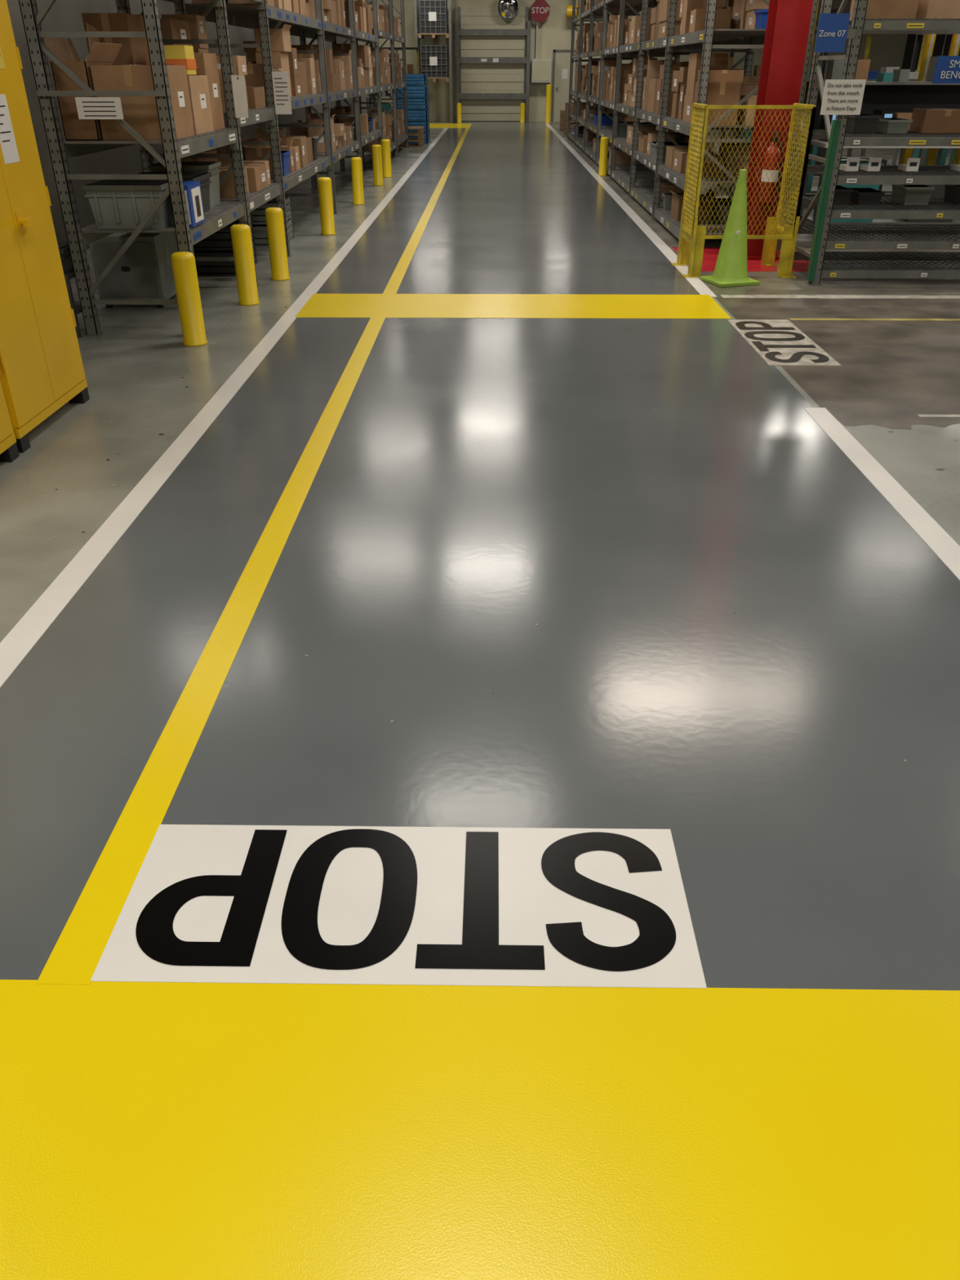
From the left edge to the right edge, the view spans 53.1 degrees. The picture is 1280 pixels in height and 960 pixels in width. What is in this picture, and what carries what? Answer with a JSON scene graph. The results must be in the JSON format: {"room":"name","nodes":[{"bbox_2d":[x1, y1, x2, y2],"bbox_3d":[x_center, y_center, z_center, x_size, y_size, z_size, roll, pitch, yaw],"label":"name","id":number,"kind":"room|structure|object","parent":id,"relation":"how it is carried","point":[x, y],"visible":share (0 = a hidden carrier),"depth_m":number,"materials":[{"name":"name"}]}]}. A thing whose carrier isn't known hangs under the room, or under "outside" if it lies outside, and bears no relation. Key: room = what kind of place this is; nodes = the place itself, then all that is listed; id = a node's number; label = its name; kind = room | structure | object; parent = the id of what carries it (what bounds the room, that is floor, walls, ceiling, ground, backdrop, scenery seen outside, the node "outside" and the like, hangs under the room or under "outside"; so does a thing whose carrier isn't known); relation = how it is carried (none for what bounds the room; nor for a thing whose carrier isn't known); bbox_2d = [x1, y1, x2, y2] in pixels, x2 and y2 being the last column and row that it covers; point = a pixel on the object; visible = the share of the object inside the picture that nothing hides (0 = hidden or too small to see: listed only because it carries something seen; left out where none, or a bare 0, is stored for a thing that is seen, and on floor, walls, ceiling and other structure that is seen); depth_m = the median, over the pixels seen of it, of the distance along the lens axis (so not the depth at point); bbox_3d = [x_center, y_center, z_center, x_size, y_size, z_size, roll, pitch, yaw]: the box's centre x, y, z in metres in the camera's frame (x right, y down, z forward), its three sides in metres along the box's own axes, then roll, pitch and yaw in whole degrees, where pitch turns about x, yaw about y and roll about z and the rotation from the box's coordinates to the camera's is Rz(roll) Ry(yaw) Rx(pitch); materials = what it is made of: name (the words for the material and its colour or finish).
{"room":"warehouse aisle","nodes":[
{"label":"warehouse aisle","id":0,"kind":"room"},
{"bbox_2d":[6,0,376,249],"bbox_3d":[-4.062,-9.913,13.953,0.200,6.000,44.000,0,31,1],"label":"wall","id":1,"kind":"structure","parent":0,"point":[64,15],"depth_m":9.80,"materials":[{"name":"paint"}]},
{"bbox_2d":[0,121,959,1279],"bbox_3d":[5.135,-7.175,15.313,18.200,0.103,43.800,0,31,1],"label":"floor","id":2,"kind":"structure","parent":0,"point":[620,492],"depth_m":2.67,"materials":[{"name":"grey concrete"}]},
{"bbox_2d":[0,371,19,462],"bbox_3d":[-2.610,-1.503,3.686,0.910,2.020,1.000,0,31,1],"label":"storage cabinet","id":3,"kind":"object","parent":2,"relation":"on","point":[9,452],"visible":1,"depth_m":4.50,"materials":[{"name":"yellow metal"}]},
{"bbox_2d":[0,0,89,453],"bbox_3d":[-2.596,-2.005,4.533,0.910,2.020,0.890,0,31,1],"label":"storage cabinet","id":4,"kind":"object","parent":2,"relation":"on","point":[42,369],"visible":0.98,"depth_m":4.67,"materials":[{"name":"yellow metal"}]},
{"bbox_2d":[63,265,96,337],"bbox_3d":[-2.908,-2.370,6.724,0.290,0.410,0.400,0,31,1],"label":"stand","id":5,"kind":"object","parent":2,"relation":"on","point":[75,305],"visible":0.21,"depth_m":6.56,"materials":[{"name":"black metal"}]},
{"bbox_2d":[57,241,73,273],"bbox_3d":[-2.903,-2.616,6.578,0.264,0.162,0.324,0,31,1],"label":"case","id":6,"kind":"object","parent":5,"relation":"on","point":[64,249],"visible":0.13,"depth_m":6.49,"materials":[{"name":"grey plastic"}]},
{"bbox_2d":[88,232,178,307],"bbox_3d":[-2.687,-2.996,7.671,0.500,0.520,0.825,0,31,1],"label":"bin","id":7,"kind":"object","parent":2,"relation":"on","point":[144,271],"visible":0.59,"depth_m":7.34,"materials":[{"name":"plastic"}]},
{"bbox_2d":[170,251,207,346],"bbox_3d":[-1.928,-2.257,6.367,0.162,0.580,0.162,0,31,1],"label":"bollard","id":8,"kind":"object","parent":2,"relation":"on","point":[183,263],"visible":1,"depth_m":6.31,"materials":[{"name":"plastic"}]},
{"bbox_2d":[18,0,408,336],"bbox_3d":[-2.210,-8.335,13.842,0.845,3.400,18.665,0,31,1],"label":"rack","id":9,"kind":"object","parent":2,"relation":"on","point":[262,15],"visible":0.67,"depth_m":7.39,"materials":[{"name":"grey metal"}]},
{"bbox_2d":[43,22,122,140],"bbox_3d":[-2.558,-3.698,6.362,0.345,0.661,0.664,0,31,1],"label":"open cardboard box","id":10,"kind":"object","parent":9,"relation":"on","point":[74,128],"visible":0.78,"depth_m":6.18,"materials":[{"name":"brown cardboard"}]},
{"bbox_2d":[36,90,165,119],"bbox_3d":[-2.340,-3.323,5.973,0.790,0.155,0.021,0,31,1],"label":"notice sign","id":11,"kind":"object","parent":9,"relation":"attached to","point":[88,108],"visible":1,"depth_m":5.95,"materials":[{"name":"white paper"}]},
{"bbox_2d":[81,13,150,64],"bbox_3d":[-2.509,-4.019,6.843,0.304,0.723,0.553,0,31,1],"label":"cardboard box","id":12,"kind":"object","parent":9,"relation":"in","point":[133,51],"visible":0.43,"depth_m":6.51,"materials":[{"name":"beige cardboard"}]},
{"bbox_2d":[81,179,173,228],"bbox_3d":[-2.360,-2.986,6.582,0.524,0.272,0.424,0,31,1],"label":"storage tote","id":13,"kind":"object","parent":9,"relation":"on","point":[114,203],"visible":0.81,"depth_m":6.42,"materials":[{"name":"grey plastic"}]},
{"bbox_2d":[89,64,195,140],"bbox_3d":[-2.222,-3.572,6.383,0.464,0.423,0.523,0,31,1],"label":"cardboard box","id":14,"kind":"object","parent":9,"relation":"in","point":[140,113],"visible":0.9,"depth_m":6.21,"materials":[{"name":"beige cardboard"}]},
{"bbox_2d":[137,172,212,213],"bbox_3d":[-2.292,-3.287,7.099,0.524,0.262,0.524,0,31,1],"label":"storage tote","id":15,"kind":"object","parent":9,"relation":"on","point":[203,177],"visible":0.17,"depth_m":7.15,"materials":[{"name":"grey plastic"}]},
{"bbox_2d":[147,161,221,208],"bbox_3d":[-2.285,-3.560,7.519,0.464,0.302,0.374,0,31,1],"label":"storage tote","id":16,"kind":"object","parent":9,"relation":"on","point":[186,166],"visible":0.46,"depth_m":7.42,"materials":[{"name":"grey plastic"}]},
{"bbox_2d":[182,181,204,227],"bbox_3d":[-2.009,-3.005,6.626,0.120,0.259,0.314,0,31,1],"label":"bin","id":17,"kind":"object","parent":9,"relation":"on","point":[193,193],"visible":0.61,"depth_m":6.58,"materials":[{"name":"plastic"}]},
{"bbox_2d":[186,75,213,134],"bbox_3d":[-2.160,-3.837,6.888,0.353,0.363,0.450,0,31,1],"label":"cardboard box","id":18,"kind":"object","parent":9,"relation":"on","point":[198,89],"visible":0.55,"depth_m":6.86,"materials":[{"name":"beige cardboard"}]},
{"bbox_2d":[163,44,196,75],"bbox_3d":[-2.121,-4.048,6.715,0.210,0.174,0.230,0,31,1],"label":"carton","id":19,"kind":"object","parent":18,"relation":"on","point":[176,55],"visible":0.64,"depth_m":6.62,"materials":[{"name":"yellow cardboard"}]},
{"bbox_2d":[190,53,225,130],"bbox_3d":[-2.183,-4.137,7.256,0.364,0.503,0.383,0,31,1],"label":"cardboard box","id":20,"kind":"object","parent":9,"relation":"in","point":[206,63],"visible":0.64,"depth_m":7.23,"materials":[{"name":"beige cardboard"}]},
{"bbox_2d":[160,13,266,112],"bbox_3d":[-2.295,-4.840,8.065,0.683,0.686,1.222,0,31,1],"label":"cardboard boxes","id":21,"kind":"object","parent":9,"relation":"in","point":[177,26],"visible":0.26,"depth_m":7.92,"materials":[{"name":"beige cardboard"}]},
{"bbox_2d":[180,149,271,198],"bbox_3d":[-2.286,-4.148,8.484,0.659,0.329,1.211,0,31,1],"label":"cardboard boxes","id":22,"kind":"object","parent":9,"relation":"in","point":[257,174],"visible":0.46,"depth_m":8.42,"materials":[{"name":"beige cardboard"}]},
{"bbox_2d":[231,66,248,117],"bbox_3d":[-1.865,-4.246,7.455,0.100,0.350,0.004,0,31,1],"label":"paper tag","id":23,"kind":"object","parent":9,"relation":"attached to","point":[237,81],"visible":1,"depth_m":7.47,"materials":[{"name":"grey paper"}]},
{"bbox_2d":[191,0,311,16],"bbox_3d":[-2.272,-6.686,9.722,0.674,0.569,2.856,0,31,1],"label":"cardboard boxes","id":24,"kind":"object","parent":9,"relation":"in","point":[300,6],"visible":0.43,"depth_m":9.77,"materials":[{"name":"beige cardboard"}]},
{"bbox_2d":[213,128,313,179],"bbox_3d":[-2.283,-5.255,10.339,0.686,0.338,2.467,0,31,1],"label":"cardboard boxes","id":25,"kind":"object","parent":9,"relation":"on","point":[300,148],"visible":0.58,"depth_m":10.17,"materials":[{"name":"beige cardboard"}]},
{"bbox_2d":[216,23,316,99],"bbox_3d":[-2.270,-6.088,10.122,0.708,0.633,2.930,0,31,1],"label":"cardboard boxes","id":26,"kind":"object","parent":9,"relation":"in","point":[300,68],"visible":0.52,"depth_m":9.82,"materials":[{"name":"beige cardboard"}]},
{"bbox_2d":[271,70,292,114],"bbox_3d":[-1.814,-5.018,8.813,0.150,0.350,0.033,0,31,1],"label":"document","id":27,"kind":"object","parent":9,"relation":"attached to","point":[281,86],"visible":1,"depth_m":8.80,"materials":[{"name":"white paper"}]},
{"bbox_2d":[280,138,318,175],"bbox_3d":[-2.268,-5.400,10.699,0.658,0.220,2.428,0,31,1],"label":"plastic bins","id":28,"kind":"object","parent":9,"relation":"on","point":[285,154],"visible":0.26,"depth_m":9.85,"materials":[{"name":"blue plastic"}]},
{"bbox_2d":[285,107,352,152],"bbox_3d":[-2.222,-7.019,13.207,0.710,0.444,2.700,0,31,1],"label":"cardboard boxes","id":29,"kind":"object","parent":9,"relation":"in","point":[341,135],"visible":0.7,"depth_m":12.80,"materials":[{"name":"beige cardboard"}]},
{"bbox_2d":[291,44,353,92],"bbox_3d":[-2.213,-7.645,12.829,0.706,0.546,2.694,0,31,1],"label":"cardboard boxes","id":30,"kind":"object","parent":9,"relation":"in","point":[339,68],"visible":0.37,"depth_m":12.77,"materials":[{"name":"beige cardboard"}]},
{"bbox_2d":[308,0,345,26],"bbox_3d":[-2.223,-8.299,12.440,0.694,0.568,2.675,0,31,1],"label":"cardboard boxes","id":31,"kind":"object","parent":9,"relation":"in","point":[333,11],"visible":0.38,"depth_m":12.45,"materials":[{"name":"beige cardboard"}]},
{"bbox_2d":[329,106,375,139],"bbox_3d":[-2.182,-8.574,15.886,0.699,0.381,2.892,0,31,1],"label":"cardboard boxes","id":32,"kind":"object","parent":9,"relation":"in","point":[347,121],"visible":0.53,"depth_m":15.57,"materials":[{"name":"beige cardboard"}]},
{"bbox_2d":[332,43,374,88],"bbox_3d":[-2.183,-9.245,15.489,0.692,0.582,2.889,0,31,1],"label":"cardboard boxes","id":33,"kind":"object","parent":9,"relation":"in","point":[365,60],"visible":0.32,"depth_m":15.47,"materials":[{"name":"beige cardboard"}]},
{"bbox_2d":[344,0,372,34],"bbox_3d":[-2.184,-9.852,15.062,0.726,0.561,2.779,0,31,1],"label":"cardboard boxes","id":34,"kind":"object","parent":9,"relation":"in","point":[362,14],"visible":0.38,"depth_m":15.25,"materials":[{"name":"beige cardboard"}]},
{"bbox_2d":[362,109,391,151],"bbox_3d":[-2.143,-9.924,18.642,0.704,0.629,2.599,0,31,1],"label":"cardboard boxes","id":35,"kind":"object","parent":9,"relation":"in","point":[386,118],"visible":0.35,"depth_m":18.61,"materials":[{"name":"beige cardboard"}]},
{"bbox_2d":[365,4,388,32],"bbox_3d":[-2.149,-11.562,17.730,0.672,0.577,2.677,0,31,1],"label":"cardboard boxes","id":36,"kind":"object","parent":9,"relation":"in","point":[383,21],"visible":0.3,"depth_m":18.14,"materials":[{"name":"beige cardboard"}]},
{"bbox_2d":[370,48,391,84],"bbox_3d":[-2.124,-10.811,18.117,0.701,0.590,2.575,0,31,1],"label":"cardboard boxes","id":37,"kind":"object","parent":9,"relation":"in","point":[384,64],"visible":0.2,"depth_m":18.46,"materials":[{"name":"beige cardboard"}]},
{"bbox_2d":[368,109,404,140],"bbox_3d":[-2.088,-11.384,21.201,0.700,0.527,2.478,0,31,1],"label":"cardboard boxes","id":38,"kind":"object","parent":9,"relation":"in","point":[401,127],"visible":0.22,"depth_m":21.91,"materials":[{"name":"beige cardboard"}]},
{"bbox_2d":[192,213,257,276],"bbox_3d":[-2.369,-3.628,8.818,0.450,0.435,0.700,0,31,1],"label":"plastic crates","id":39,"kind":"object","parent":2,"relation":"on","point":[219,244],"visible":0.34,"depth_m":8.56,"materials":[{"name":"grey plastic"}]},
{"bbox_2d":[230,224,259,306],"bbox_3d":[-1.830,-2.915,7.476,0.162,0.580,0.162,0,31,1],"label":"bollard","id":40,"kind":"object","parent":2,"relation":"on","point":[241,236],"visible":1,"depth_m":7.42,"materials":[{"name":"plastic"}]},
{"bbox_2d":[249,195,293,247],"bbox_3d":[-2.296,-4.444,10.193,0.500,0.435,0.600,0,31,1],"label":"plastic crates","id":41,"kind":"object","parent":2,"relation":"on","point":[259,220],"visible":0.3,"depth_m":10.01,"materials":[{"name":"black plastic"}]},
{"bbox_2d":[265,207,289,280],"bbox_3d":[-1.765,-3.446,8.369,0.162,0.580,0.162,0,31,1],"label":"bollard","id":42,"kind":"object","parent":2,"relation":"on","point":[273,215],"visible":1,"depth_m":8.32,"materials":[{"name":"plastic"}]},
{"bbox_2d":[317,177,335,235],"bbox_3d":[-1.708,-4.819,10.682,0.162,0.580,0.162,0,31,1],"label":"bollard","id":43,"kind":"object","parent":2,"relation":"on","point":[324,184],"visible":1,"depth_m":10.63,"materials":[{"name":"plastic"}]},
{"bbox_2d":[351,156,364,204],"bbox_3d":[-1.668,-6.253,13.098,0.162,0.580,0.162,0,31,1],"label":"bollard","id":44,"kind":"object","parent":2,"relation":"on","point":[356,162],"visible":1,"depth_m":13.04,"materials":[{"name":"plastic"}]},
{"bbox_2d":[372,144,383,186],"bbox_3d":[-1.624,-7.524,15.238,0.162,0.580,0.162,0,31,1],"label":"bollard","id":45,"kind":"object","parent":2,"relation":"on","point":[376,148],"visible":1,"depth_m":15.19,"materials":[{"name":"plastic"}]},
{"bbox_2d":[381,139,391,177],"bbox_3d":[-1.595,-8.213,16.399,0.162,0.580,0.162,0,31,1],"label":"bollard","id":46,"kind":"object","parent":2,"relation":"on","point":[385,144],"visible":0.98,"depth_m":16.35,"materials":[{"name":"plastic"}]},
{"bbox_2d":[365,47,420,117],"bbox_3d":[-2.632,-16.672,29.108,1.600,2.150,0.800,0,31,1],"label":"workbench","id":47,"kind":"object","parent":2,"relation":"on","point":[410,67],"visible":0.2,"depth_m":28.99,"materials":[{"name":"metal"}]},
{"bbox_2d":[90,824,706,988],"bbox_3d":[-0.164,0.579,2.154,1.252,0.005,0.472,0,31,1],"label":"stop floor marking","id":48,"kind":"object","parent":2,"relation":"on","point":[468,906],"visible":1,"depth_m":2.13,"materials":[{"name":"white paint"}]},
{"bbox_2d":[398,126,424,146],"bbox_3d":[-1.834,-12.182,23.270,0.900,0.390,1.000,0,31,1],"label":"wooden pallets","id":49,"kind":"object","parent":2,"relation":"on","point":[420,140],"visible":0.31,"depth_m":22.93,"materials":[{"name":"brown wood"}]},
{"bbox_2d":[395,85,430,143],"bbox_3d":[-1.669,-13.111,23.995,0.750,1.245,0.900,0,31,1],"label":"crates","id":50,"kind":"object","parent":2,"relation":"on","point":[418,105],"visible":0.61,"depth_m":23.56,"materials":[{"name":"plastic"}]},
{"bbox_2d":[401,73,427,97],"bbox_3d":[-1.750,-13.882,25.050,0.750,1.495,0.900,0,31,1],"label":"crates","id":51,"kind":"object","parent":50,"relation":"on","point":[411,79],"visible":0.09,"depth_m":24.36,"materials":[{"name":"plastic"}]},
{"bbox_2d":[413,0,453,123],"bbox_3d":[-1.531,-19.767,32.312,1.200,4.200,1.180,0,31,1],"label":"storage shelf","id":52,"kind":"object","parent":2,"relation":"on","point":[449,36],"visible":0.77,"depth_m":32.10,"materials":[{"name":"grey metal"}]},
{"bbox_2d":[418,0,448,77],"bbox_3d":[-1.532,-20.061,32.120,0.880,2.200,0.830,0,31,1],"label":"containers","id":53,"kind":"object","parent":52,"relation":"on","point":[433,13],"visible":0.93,"depth_m":31.73,"materials":[{"name":"metal"}]},
{"bbox_2d":[455,20,530,121],"bbox_3d":[0.444,-19.615,33.231,2.550,3.000,0.120,0,31,1],"label":"frame","id":54,"kind":"object","parent":2,"relation":"on","point":[459,60],"visible":0.97,"depth_m":33.02,"materials":[{"name":"grey metal"}]},
{"bbox_2d":[294,293,731,319],"bbox_3d":[0.249,-2.627,7.555,3.260,0.003,0.880,0,31,1],"label":"floor marking","id":55,"kind":"object","parent":2,"relation":"on","point":[319,305],"visible":1,"depth_m":7.54,"materials":[{"name":"paint"}]},
{"bbox_2d":[671,102,816,278],"bbox_3d":[2.321,-3.985,8.530,1.000,1.343,0.720,0,31,1],"label":"guard","id":56,"kind":"object","parent":2,"relation":"on","point":[692,237],"visible":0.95,"depth_m":8.42,"materials":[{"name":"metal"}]},
{"bbox_2d":[746,0,813,260],"bbox_3d":[2.742,-6.392,8.024,0.420,6.000,0.480,0,31,1],"label":"steel column","id":57,"kind":"structure","parent":2,"relation":"on","point":[788,21],"depth_m":8.71,"materials":[{"name":"metal"}]},
{"bbox_2d":[758,130,782,203],"bbox_3d":[2.694,-4.383,8.914,0.153,0.596,0.184,-15,34,-24],"label":"fire extinguisher","id":58,"kind":"object","parent":57,"relation":"attached to","point":[776,139],"visible":0.79,"depth_m":8.88,"materials":[{"name":"red metal"}]},
{"bbox_2d":[371,0,907,121],"bbox_3d":[5.443,-21.027,32.671,18.200,6.000,0.200,0,31,1],"label":"wall","id":59,"kind":"structure","parent":0,"point":[554,33],"depth_m":32.98,"materials":[{"name":"beige paint"}]},
{"bbox_2d":[457,6,528,120],"bbox_3d":[0.441,-19.858,33.249,2.400,3.400,0.100,0,31,1],"label":"door","id":60,"kind":"structure","parent":59,"relation":"in","point":[473,79],"depth_m":33.28,"materials":[{"name":"paint"}]},
{"bbox_2d":[496,0,519,21],"bbox_3d":[0.936,-21.129,32.138,0.566,0.758,0.537,26,40,37],"label":"mirror","id":61,"kind":"object","parent":59,"relation":"attached to","point":[507,10],"visible":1,"depth_m":32.09,"materials":[{"name":"silver glass"}]},
{"bbox_2d":[530,0,549,22],"bbox_3d":[2.019,-21.151,32.333,0.628,0.628,0.311,0,31,1],"label":"stop sign","id":62,"kind":"object","parent":59,"relation":"attached to","point":[540,9],"visible":1,"depth_m":32.21,"materials":[{"name":"red metal"}]},
{"bbox_2d":[531,22,551,82],"bbox_3d":[2.114,-20.764,32.521,0.650,3.300,0.340,0,31,1],"label":"electrical panel","id":63,"kind":"object","parent":59,"relation":"attached to","point":[540,68],"visible":1,"depth_m":33.02,"materials":[{"name":"white metal"}]},
{"bbox_2d":[551,49,577,121],"bbox_3d":[2.940,-19.306,33.524,0.840,2.170,0.120,0,31,1],"label":"door","id":64,"kind":"structure","parent":59,"relation":"in","point":[562,58],"depth_m":33.45,"materials":[{"name":"paint"}]},
{"bbox_2d":[548,122,959,470],"bbox_3d":[8.142,-9.290,18.778,12.100,0.001,33.998,0,31,1],"label":"floor","id":65,"kind":"structure","parent":0,"point":[891,373],"depth_m":6.89,"materials":[{"name":"grey concrete"}]},
{"bbox_2d":[598,137,608,176],"bbox_3d":[2.139,-8.364,16.633,0.152,0.600,0.152,0,31,1],"label":"bollard","id":66,"kind":"object","parent":65,"relation":"on","point":[604,140],"visible":1,"depth_m":16.59,"materials":[{"name":"plastic"}]},
{"bbox_2d":[567,0,817,250],"bbox_3d":[2.718,-10.223,17.032,1.035,3.410,18.715,0,31,1],"label":"rack","id":67,"kind":"object","parent":65,"relation":"on","point":[642,179],"visible":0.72,"depth_m":12.73,"materials":[{"name":"grey metal"}]},
{"bbox_2d":[591,60,632,98],"bbox_3d":[2.751,-11.188,19.138,0.863,0.656,2.494,0,31,1],"label":"cardboard boxes","id":68,"kind":"object","parent":67,"relation":"in","point":[608,64],"visible":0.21,"depth_m":19.02,"materials":[{"name":"beige cardboard"}]},
{"bbox_2d":[605,64,632,102],"bbox_3d":[2.697,-9.709,16.754,0.845,0.546,2.485,0,31,1],"label":"cardboard boxes","id":69,"kind":"object","parent":67,"relation":"in","point":[626,69],"visible":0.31,"depth_m":16.41,"materials":[{"name":"beige cardboard"}]},
{"bbox_2d":[606,14,631,48],"bbox_3d":[2.687,-10.387,16.365,0.887,0.511,2.499,0,31,1],"label":"cardboard boxes","id":70,"kind":"object","parent":67,"relation":"in","point":[613,25],"visible":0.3,"depth_m":16.58,"materials":[{"name":"beige cardboard"}]},
{"bbox_2d":[625,7,653,44],"bbox_3d":[2.680,-9.009,13.963,0.875,0.593,2.364,0,31,1],"label":"cardboard boxes","id":71,"kind":"object","parent":67,"relation":"in","point":[633,36],"visible":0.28,"depth_m":13.94,"materials":[{"name":"beige cardboard"}]},
{"bbox_2d":[623,57,681,108],"bbox_3d":[2.693,-8.342,14.379,0.909,0.622,2.394,0,31,1],"label":"cardboard boxes","id":72,"kind":"object","parent":67,"relation":"in","point":[629,95],"visible":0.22,"depth_m":14.30,"materials":[{"name":"beige cardboard"}]},
{"bbox_2d":[636,129,714,155],"bbox_3d":[2.603,-6.688,12.921,0.867,0.266,1.141,0,31,1],"label":"cardboard boxes","id":73,"kind":"object","parent":67,"relation":"in","point":[644,146],"visible":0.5,"depth_m":12.79,"materials":[{"name":"beige cardboard"}]},
{"bbox_2d":[641,52,733,115],"bbox_3d":[2.630,-7.063,12.175,0.885,0.674,2.100,0,31,1],"label":"cardboard boxes","id":74,"kind":"object","parent":67,"relation":"in","point":[653,82],"visible":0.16,"depth_m":12.31,"materials":[{"name":"beige cardboard"}]},
{"bbox_2d":[649,0,724,39],"bbox_3d":[2.633,-7.703,11.784,0.884,0.574,2.051,0,31,1],"label":"cardboard boxes","id":75,"kind":"object","parent":67,"relation":"in","point":[660,15],"visible":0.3,"depth_m":11.62,"materials":[{"name":"beige cardboard"}]},
{"bbox_2d":[669,189,717,220],"bbox_3d":[2.396,-4.922,10.869,0.468,0.283,0.428,0,31,1],"label":"cardboard boxes","id":76,"kind":"object","parent":67,"relation":"in","point":[677,199],"visible":0.67,"depth_m":10.73,"materials":[{"name":"beige cardboard"}]},
{"bbox_2d":[662,193,733,224],"bbox_3d":[2.608,-4.961,11.032,0.839,0.184,1.393,0,31,1],"label":"plastic bins","id":77,"kind":"object","parent":67,"relation":"on","point":[667,197],"visible":0.33,"depth_m":10.83,"materials":[{"name":"plastic"}]},
{"bbox_2d":[665,137,751,178],"bbox_3d":[2.606,-5.284,10.502,0.844,0.321,1.962,0,31,1],"label":"cardboard boxes","id":78,"kind":"object","parent":67,"relation":"in","point":[676,157],"visible":0.56,"depth_m":10.47,"materials":[{"name":"beige cardboard"}]},
{"bbox_2d":[671,53,759,125],"bbox_3d":[2.603,-5.828,10.144,0.854,0.622,1.939,0,31,1],"label":"cardboard boxes","id":79,"kind":"object","parent":67,"relation":"in","point":[726,86],"visible":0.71,"depth_m":9.76,"materials":[{"name":"beige cardboard"}]},
{"bbox_2d":[679,0,768,34],"bbox_3d":[2.611,-6.561,9.927,0.834,0.504,1.672,0,31,1],"label":"cardboard boxes","id":80,"kind":"object","parent":67,"relation":"in","point":[736,14],"visible":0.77,"depth_m":9.85,"materials":[{"name":"beige cardboard"}]},
{"bbox_2d":[754,8,768,29],"bbox_3d":[2.817,-5.883,9.123,0.389,0.159,0.271,0,31,1],"label":"plastic bins","id":81,"kind":"object","parent":67,"relation":"on","point":[761,16],"visible":0.29,"depth_m":9.05,"materials":[{"name":"blue plastic"}]},
{"bbox_2d":[699,168,759,287],"bbox_3d":[2.173,-3.501,8.156,0.380,0.885,0.380,-9,32,-14],"label":"traffic cone","id":82,"kind":"object","parent":65,"relation":"on","point":[731,267],"visible":1,"depth_m":8.16,"materials":[{"name":"plastic"}]},
{"bbox_2d":[727,319,841,365],"bbox_3d":[2.049,-2.048,6.579,0.450,0.004,1.280,0,31,1],"label":"stop floor marking","id":83,"kind":"object","parent":65,"relation":"on","point":[778,342],"visible":1,"depth_m":6.49,"materials":[{"name":"white paint"}]},
{"bbox_2d":[786,0,959,210],"bbox_3d":[5.284,-6.516,11.445,3.000,2.720,0.100,0,31,1],"label":"frame","id":84,"kind":"object","parent":65,"relation":"on","point":[931,38],"visible":0.11,"depth_m":11.27,"materials":[{"name":"metal"}]},
{"bbox_2d":[787,0,959,285],"bbox_3d":[4.108,-4.668,7.862,2.555,3.200,1.015,0,31,1],"label":"wire shelving rack","id":85,"kind":"object","parent":65,"relation":"on","point":[885,237],"visible":0.7,"depth_m":8.11,"materials":[{"name":"grey metal"}]},
{"bbox_2d":[814,13,856,52],"bbox_3d":[2.706,-4.616,7.314,0.290,0.250,0.054,0,31,1],"label":"sign","id":86,"kind":"object","parent":85,"relation":"attached to","point":[833,33],"visible":1,"depth_m":7.30,"materials":[{"name":"blue plastic"}]},
{"bbox_2d":[820,79,866,115],"bbox_3d":[2.836,-4.239,7.512,0.310,0.240,0.012,0,31,1],"label":"notice sign","id":87,"kind":"object","parent":85,"relation":"attached to","point":[840,96],"visible":1,"depth_m":7.51,"materials":[{"name":"white paper"}]},
{"bbox_2d":[849,0,919,20],"bbox_3d":[3.230,-5.116,7.669,0.404,0.303,0.403,0,31,1],"label":"cardboard box","id":88,"kind":"object","parent":85,"relation":"on","point":[876,9],"visible":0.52,"depth_m":7.54,"materials":[{"name":"beige cardboard"}]},
{"bbox_2d":[819,114,959,204],"bbox_3d":[3.738,-4.118,8.166,1.496,0.741,0.366,0,31,1],"label":"bins","id":89,"kind":"object","parent":85,"relation":"on","point":[904,194],"visible":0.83,"depth_m":8.18,"materials":[{"name":"grey plastic"}]},
{"bbox_2d":[839,158,959,171],"bbox_3d":[3.602,-4.028,8.134,1.050,0.099,0.201,0,31,1],"label":"labelled spare parts","id":90,"kind":"object","parent":85,"relation":"on","point":[852,164],"visible":0.99,"depth_m":8.06,"materials":[{"name":"white paper"}]},
{"bbox_2d":[908,108,959,133],"bbox_3d":[3.849,-4.351,8.055,0.364,0.173,0.303,0,31,1],"label":"cardboard box","id":91,"kind":"object","parent":85,"relation":"on","point":[924,120],"visible":1,"depth_m":7.94,"materials":[{"name":"beige cardboard"}]},
{"bbox_2d":[915,0,959,18],"bbox_3d":[3.729,-5.086,7.678,0.462,0.243,0.413,0,31,1],"label":"cardboard box","id":92,"kind":"object","parent":85,"relation":"on","point":[926,9],"visible":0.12,"depth_m":7.54,"materials":[{"name":"beige cardboard"}]},
{"bbox_2d":[932,30,959,83],"bbox_3d":[3.875,-4.654,7.643,0.460,0.400,0.014,0,31,1],"label":"sign","id":93,"kind":"object","parent":85,"relation":"attached to","point":[947,70],"visible":1,"depth_m":7.70,"materials":[{"name":"blue plastic"}]},
{"bbox_2d":[901,34,952,71],"bbox_3d":[14.336,-9.782,13.732,0.200,6.000,44.000,0,31,1],"label":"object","id":94,"kind":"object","parent":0,"point":[940,39],"depth_m":31.77,"materials":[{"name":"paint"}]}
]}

